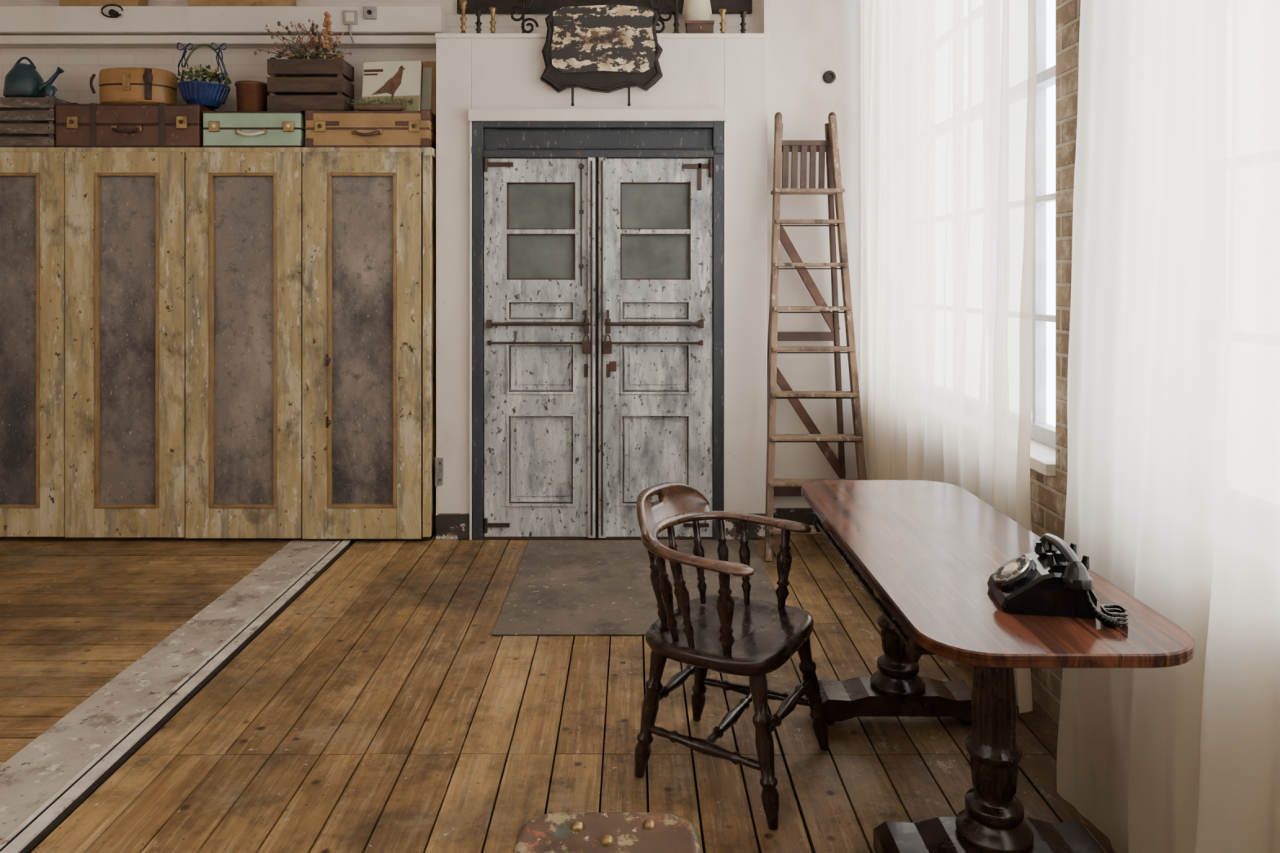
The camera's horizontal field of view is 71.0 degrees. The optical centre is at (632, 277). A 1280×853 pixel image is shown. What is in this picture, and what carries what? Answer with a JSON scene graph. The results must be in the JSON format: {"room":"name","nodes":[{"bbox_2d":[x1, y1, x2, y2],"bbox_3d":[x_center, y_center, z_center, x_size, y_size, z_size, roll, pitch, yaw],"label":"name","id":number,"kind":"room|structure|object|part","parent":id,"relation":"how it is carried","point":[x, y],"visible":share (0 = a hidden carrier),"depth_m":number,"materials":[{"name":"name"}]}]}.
{"room":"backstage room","nodes":[
{"label":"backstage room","id":0,"kind":"room"},
{"bbox_2d":[0,0,858,507],"bbox_3d":[-1.750,-0.360,5.300,6.900,3.780,0.400,0,0,0],"label":"wall","id":1,"kind":"structure","parent":0,"point":[807,39],"depth_m":5.10,"materials":[{"name":"white paint"}]},
{"bbox_2d":[0,5,446,48],"bbox_3d":[-3.150,-1.455,5.230,4.100,0.210,0.140,0,0,0],"label":"beam","id":2,"kind":"structure","parent":1,"relation":"attached to","point":[20,26],"depth_m":5.16,"materials":[{"name":"paint"}]},
{"bbox_2d":[59,0,147,5],"bbox_3d":[-3.075,-1.655,5.223,0.462,0.189,0.131,0,0,0],"label":"storage box","id":3,"kind":"object","parent":2,"relation":"on","point":[62,2],"visible":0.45,"depth_m":5.16,"materials":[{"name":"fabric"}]},
{"bbox_2d":[101,4,123,17],"bbox_3d":[-2.980,-1.525,5.140,0.129,0.080,0.040,0,0,0],"label":"hook","id":4,"kind":"object","parent":2,"relation":"attached to","point":[113,14],"visible":1,"depth_m":5.14,"materials":[{"name":"black metal"}]},
{"bbox_2d":[187,0,296,5],"bbox_3d":[-2.270,-1.655,5.223,0.592,0.189,0.131,0,0,0],"label":"storage box","id":5,"kind":"object","parent":2,"relation":"on","point":[190,2],"visible":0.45,"depth_m":5.16,"materials":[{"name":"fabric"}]},
{"bbox_2d":[342,10,357,44],"bbox_3d":[-1.614,-1.427,5.145,0.079,0.187,0.031,0,0,0],"label":"wall socket","id":6,"kind":"object","parent":2,"relation":"attached to","point":[349,17],"depth_m":5.15,"materials":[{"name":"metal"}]},
{"bbox_2d":[363,6,377,19],"bbox_3d":[-1.500,-1.509,5.145,0.075,0.070,0.031,0,0,0],"label":"wall socket","id":7,"kind":"object","parent":2,"relation":"attached to","point":[369,12],"depth_m":5.14,"materials":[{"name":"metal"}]},
{"bbox_2d":[457,0,751,13],"bbox_3d":[-0.165,-1.590,5.287,1.730,0.080,0.045,0,0,0],"label":"hanging rail","id":8,"kind":"object","parent":1,"relation":"attached to","point":[503,6],"visible":0.58,"depth_m":5.26,"materials":[{"name":"black metal"}]},
{"bbox_2d":[435,507,815,539],"bbox_3d":[0.145,1.380,5.030,2.470,0.140,0.140,0,0,0],"label":"baseboard","id":9,"kind":"structure","parent":1,"relation":"attached to","point":[448,526],"depth_m":4.96,"materials":[{"name":"black wood"}]},
{"bbox_2d":[822,70,835,83],"bbox_3d":[1.115,-1.135,5.088,0.072,0.072,0.025,0,0,0],"label":"air vent","id":10,"kind":"object","parent":1,"relation":"in","point":[828,77],"visible":1,"depth_m":5.08,"materials":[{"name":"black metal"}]},
{"bbox_2d":[0,532,1115,852],"bbox_3d":[-1.750,1.487,1.250,6.900,0.086,8.500,0,0,0],"label":"floor","id":11,"kind":"structure","parent":0,"point":[346,695],"depth_m":2.94,"materials":[{"name":"brown wood"}]},
{"bbox_2d":[0,146,435,540],"bbox_3d":[-2.925,0.368,5.073,3.650,2.163,0.413,0,0,0],"label":"tall cabinet","id":12,"kind":"object","parent":11,"relation":"on","point":[197,343],"visible":0.94,"depth_m":4.90,"materials":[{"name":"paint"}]},
{"bbox_2d":[0,95,77,146],"bbox_3d":[-3.495,-0.859,5.073,0.610,0.290,0.254,0,0,0],"label":"wooden crate","id":13,"kind":"object","parent":12,"relation":"on","point":[24,122],"visible":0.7,"depth_m":4.95,"materials":[{"name":"brown wood"}]},
{"bbox_2d":[3,56,64,97],"bbox_3d":[-3.360,-1.123,5.050,0.319,0.237,0.200,0,0,0],"label":"watering can","id":14,"kind":"object","parent":13,"relation":"on","point":[23,80],"visible":0.91,"depth_m":4.99,"materials":[{"name":"teal metal"}]},
{"bbox_2d":[44,84,57,96],"bbox_3d":[-3.230,-1.035,4.988,0.063,0.060,0.051,0,0,-33],"label":"mug","id":15,"kind":"object","parent":13,"relation":"on","point":[50,90],"visible":1,"depth_m":4.97,"materials":[{"name":"teal ceramic"}]},
{"bbox_2d":[55,102,216,146],"bbox_3d":[-2.780,-0.836,5.048,0.796,0.244,0.313,0,0,0],"label":"suitcase","id":16,"kind":"object","parent":12,"relation":"on","point":[91,124],"visible":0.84,"depth_m":4.94,"materials":[{"name":"brown leather"}]},
{"bbox_2d":[89,66,177,103],"bbox_3d":[-2.790,-1.063,5.063,0.406,0.207,0.260,0,0,0],"label":"case","id":17,"kind":"object","parent":16,"relation":"on","point":[120,85],"visible":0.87,"depth_m":4.96,"materials":[{"name":"orange leather"}]},
{"bbox_2d":[175,42,231,109],"bbox_3d":[-2.411,-1.137,5.059,0.292,0.359,0.281,0,0,0],"label":"flower basket","id":18,"kind":"object","parent":16,"relation":"on","point":[211,95],"visible":0.98,"depth_m":5.01,"materials":[{"name":"ceramic"}]},
{"bbox_2d":[202,111,305,146],"bbox_3d":[-2.096,-0.814,5.032,0.543,0.200,0.282,0,0,0],"label":"suitcase","id":19,"kind":"object","parent":12,"relation":"on","point":[220,128],"visible":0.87,"depth_m":4.94,"materials":[{"name":"leather"}]},
{"bbox_2d":[235,80,269,111],"bbox_3d":[-2.140,-1.003,5.060,0.188,0.170,0.188,0,0,0],"label":"plant pot","id":20,"kind":"object","parent":19,"relation":"on","point":[251,95],"visible":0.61,"depth_m":4.99,"materials":[{"name":"brown ceramic"}]},
{"bbox_2d":[305,110,435,149],"bbox_3d":[-1.460,-0.816,5.038,0.686,0.203,0.295,0,0,0],"label":"suitcase","id":21,"kind":"object","parent":12,"relation":"on","point":[322,128],"visible":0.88,"depth_m":4.94,"materials":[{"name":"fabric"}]},
{"bbox_2d":[266,57,354,113],"bbox_3d":[-1.810,-1.068,5.058,0.420,0.300,0.204,0,0,0],"label":"wooden crate","id":22,"kind":"object","parent":21,"relation":"on","point":[302,85],"visible":0.92,"depth_m":4.96,"materials":[{"name":"brown wood"}]},
{"bbox_2d":[253,11,351,58],"bbox_3d":[-1.872,-1.355,5.059,0.541,0.268,0.165,0,0,0],"label":"dried flower arrangement","id":23,"kind":"object","parent":22,"relation":"on","point":[327,23],"visible":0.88,"depth_m":5.03,"materials":[{"name":"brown plant"}]},
{"bbox_2d":[346,96,413,111],"bbox_3d":[-1.399,-0.961,4.976,0.376,0.082,0.052,0,0,0],"label":"garland","id":24,"kind":"object","parent":21,"relation":"on","point":[369,106],"visible":1,"depth_m":4.96,"materials":[{"name":"green plant"}]},
{"bbox_2d":[361,60,422,111],"bbox_3d":[-1.354,-1.068,5.058,0.333,0.301,0.085,0,0,4],"label":"picture","id":25,"kind":"object","parent":21,"relation":"on","point":[392,80],"visible":0.77,"depth_m":5.04,"materials":[{"name":"white paper"}]},
{"bbox_2d":[421,61,435,115],"bbox_3d":[-1.235,-1.079,5.149,0.220,0.317,0.066,0,0,0],"label":"picture frame","id":26,"kind":"object","parent":21,"relation":"on","point":[428,80],"visible":0.31,"depth_m":5.13,"materials":[{"name":"beige paper"}]},
{"bbox_2d":[512,812,701,852],"bbox_3d":[-0.045,1.219,1.510,0.397,0.465,0.397,0,0,0],"label":"wooden stool","id":27,"kind":"object","parent":11,"relation":"on","point":[567,832],"visible":1,"depth_m":1.61,"materials":[{"name":"brown wood"}]},
{"bbox_2d":[491,540,777,635],"bbox_3d":[0.045,1.446,4.280,1.230,0.007,1.300,0,0,0],"label":"door mat","id":28,"kind":"object","parent":11,"relation":"on","point":[558,588],"depth_m":4.18,"materials":[{"name":"fabric"}]},
{"bbox_2d":[634,482,828,830],"bbox_3d":[0.270,1.054,2.677,0.505,0.797,0.546,0,0,29],"label":"chair","id":29,"kind":"object","parent":11,"relation":"on","point":[724,633],"visible":1,"depth_m":2.61,"materials":[{"name":"brown wood"}]},
{"bbox_3d":[0.107,0.710,2.774,0.127,0.108,0.442,0,0,30],"label":"crest rail","id":30,"kind":"part","parent":29,"relation":"part of","materials":[{"name":"brown wood"}]},
{"bbox_2d":[764,111,866,561],"bbox_3d":[0.953,0.274,4.813,0.550,2.362,0.494,0,0,0],"label":"stepladder","id":31,"kind":"object","parent":11,"relation":"on","point":[834,190],"visible":0.91,"depth_m":4.82,"materials":[{"name":"brown wood"}]},
{"bbox_3d":[0.960,0.300,4.995,0.488,2.303,0.131,0,0,0],"label":"frame","id":32,"kind":"part","parent":31,"relation":"part of","materials":[{"name":"brown wood"}]},
{"bbox_2d":[801,480,1194,852],"bbox_3d":[0.846,1.075,2.382,0.571,0.750,1.435,0,0,0],"label":"table","id":33,"kind":"object","parent":11,"relation":"on","point":[926,553],"visible":1,"depth_m":2.13,"materials":[{"name":"brown wood"}]},
{"bbox_2d":[986,533,1128,628],"bbox_3d":[0.887,0.632,1.915,0.230,0.134,0.277,0,0,0],"label":"rotary telephone","id":34,"kind":"object","parent":33,"relation":"on","point":[1051,580],"visible":1,"depth_m":1.86,"materials":[{"name":"black plastic"}]},
{"bbox_2d":[435,33,768,513],"bbox_3d":[-0.171,0.050,5.133,1.846,2.800,0.335,0,0,0],"label":"wall","id":35,"kind":"structure","parent":0,"point":[728,71],"depth_m":4.98,"materials":[{"name":"white paint"}]},
{"bbox_2d":[435,457,443,486],"bbox_3d":[-1.071,1.075,4.966,0.043,0.160,0.028,0,0,0],"label":"power socket","id":36,"kind":"object","parent":35,"relation":"attached to","point":[438,460],"visible":1,"depth_m":4.96,"materials":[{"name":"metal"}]},
{"bbox_2d":[459,0,467,33],"bbox_3d":[-0.950,-1.451,5.040,0.068,0.200,0.067,0,0,0],"label":"candlestick","id":37,"kind":"object","parent":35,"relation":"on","point":[463,2],"visible":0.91,"depth_m":5.03,"materials":[{"name":"gold metal"}]},
{"bbox_2d":[474,8,482,33],"bbox_3d":[-0.865,-1.426,5.040,0.068,0.150,0.067,0,0,0],"label":"candlestick","id":38,"kind":"object","parent":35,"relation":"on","point":[478,11],"visible":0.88,"depth_m":5.03,"materials":[{"name":"black metal"}]},
{"bbox_2d":[488,6,496,33],"bbox_3d":[-0.785,-1.431,5.040,0.068,0.160,0.067,0,0,0],"label":"candlestick","id":39,"kind":"object","parent":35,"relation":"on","point":[492,9],"visible":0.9,"depth_m":5.03,"materials":[{"name":"gold metal"}]},
{"bbox_2d":[510,0,671,33],"bbox_3d":[-0.235,-1.500,5.095,0.915,0.300,0.050,0,0,0],"label":"scrollwork","id":40,"kind":"object","parent":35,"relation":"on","point":[522,7],"visible":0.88,"depth_m":5.08,"materials":[{"name":"metal"}]},
{"bbox_2d":[467,108,726,540],"bbox_3d":[-0.193,0.295,5.000,1.391,2.310,0.120,0,0,0],"label":"door frame","id":41,"kind":"structure","parent":35,"relation":"attached to","point":[490,140],"depth_m":4.95,"materials":[{"name":"grey wood"}]},
{"bbox_2d":[484,157,597,537],"bbox_3d":[-0.509,0.388,4.958,0.625,2.096,0.093,0,0,0],"label":"door","id":42,"kind":"structure","parent":41,"relation":"attached to","point":[540,215],"depth_m":4.96,"materials":[{"name":"grey paint"}]},
{"bbox_3d":[-0.193,0.295,5.000,1.391,2.310,0.120,0,0,0],"label":"frame","id":43,"kind":"part","parent":41,"relation":"part of","materials":[{"name":"grey paint"}]},
{"bbox_2d":[597,157,712,537],"bbox_3d":[0.122,0.388,4.958,0.638,2.096,0.093,0,0,0],"label":"door","id":44,"kind":"structure","parent":41,"relation":"attached to","point":[655,215],"depth_m":4.96,"materials":[{"name":"grey paint"}]},
{"bbox_2d":[540,4,662,106],"bbox_3d":[-0.172,-1.215,4.944,0.673,0.550,0.082,0,0,0],"label":"plaque","id":45,"kind":"object","parent":35,"relation":"attached to","point":[612,47],"visible":1,"depth_m":4.90,"materials":[{"name":"black wood"}]},
{"bbox_2d":[671,0,681,33],"bbox_3d":[0.245,-1.481,5.040,0.068,0.260,0.067,0,0,0],"label":"candlestick","id":46,"kind":"object","parent":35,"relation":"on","point":[676,13],"visible":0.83,"depth_m":5.03,"materials":[{"name":"black metal"}]},
{"bbox_2d":[684,20,714,33],"bbox_3d":[0.375,-1.391,5.028,0.160,0.079,0.075,0,0,0],"label":"wooden box","id":47,"kind":"object","parent":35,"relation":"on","point":[691,26],"visible":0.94,"depth_m":5.00,"materials":[{"name":"brown wood"}]},
{"bbox_2d":[682,0,711,28],"bbox_3d":[0.370,-1.501,5.160,0.170,0.300,0.170,0,0,0],"label":"vase","id":48,"kind":"object","parent":47,"relation":"on","point":[693,10],"visible":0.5,"depth_m":5.09,"materials":[{"name":"white ceramic"}]},
{"bbox_2d":[719,8,726,33],"bbox_3d":[0.505,-1.426,5.040,0.068,0.150,0.067,0,0,0],"label":"candlestick","id":49,"kind":"object","parent":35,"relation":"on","point":[722,11],"visible":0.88,"depth_m":5.03,"materials":[{"name":"gold metal"}]},
{"bbox_2d":[739,10,746,33],"bbox_3d":[0.620,-1.421,5.040,0.068,0.140,0.067,0,0,0],"label":"candlestick","id":50,"kind":"object","parent":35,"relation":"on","point":[743,13],"visible":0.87,"depth_m":5.03,"materials":[{"name":"black metal"}]},
{"bbox_2d":[1030,0,1080,724],"bbox_3d":[1.500,-0.360,1.250,0.240,3.780,8.500,0,0,0],"label":"wall","id":51,"kind":"structure","parent":0,"point":[1048,494],"depth_m":2.88,"materials":[{"name":"brick"}]},
{"bbox_2d":[1030,0,1055,475],"bbox_3d":[1.455,-0.625,3.950,0.210,2.550,2.040,0,0,0],"label":"window","id":52,"kind":"structure","parent":51,"relation":"in","point":[1042,443],"depth_m":3.37,"materials":[{"name":"paint"}]},
{"bbox_3d":[1.327,-1.840,2.690,0.117,0.024,4.780,0,0,0],"label":"curtain rod","id":53,"kind":"object","parent":51,"relation":"attached to","visible":0},
{"bbox_2d":[856,0,1036,713],"bbox_3d":[1.256,-0.203,3.969,0.115,3.245,2.166,0,0,0],"label":"sheer curtain","id":54,"kind":"object","parent":53,"relation":"hanging from","point":[947,88],"visible":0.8,"depth_m":3.54,"materials":[{"name":"white fabric"}]},
{"bbox_2d":[1056,0,1279,852],"bbox_3d":[1.222,-0.194,1.504,0.154,3.263,2.054,0,0,0],"label":"sheer curtain","id":55,"kind":"object","parent":53,"relation":"hanging from","point":[1173,495],"visible":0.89,"depth_m":2.02,"materials":[{"name":"white fabric"}]}
]}

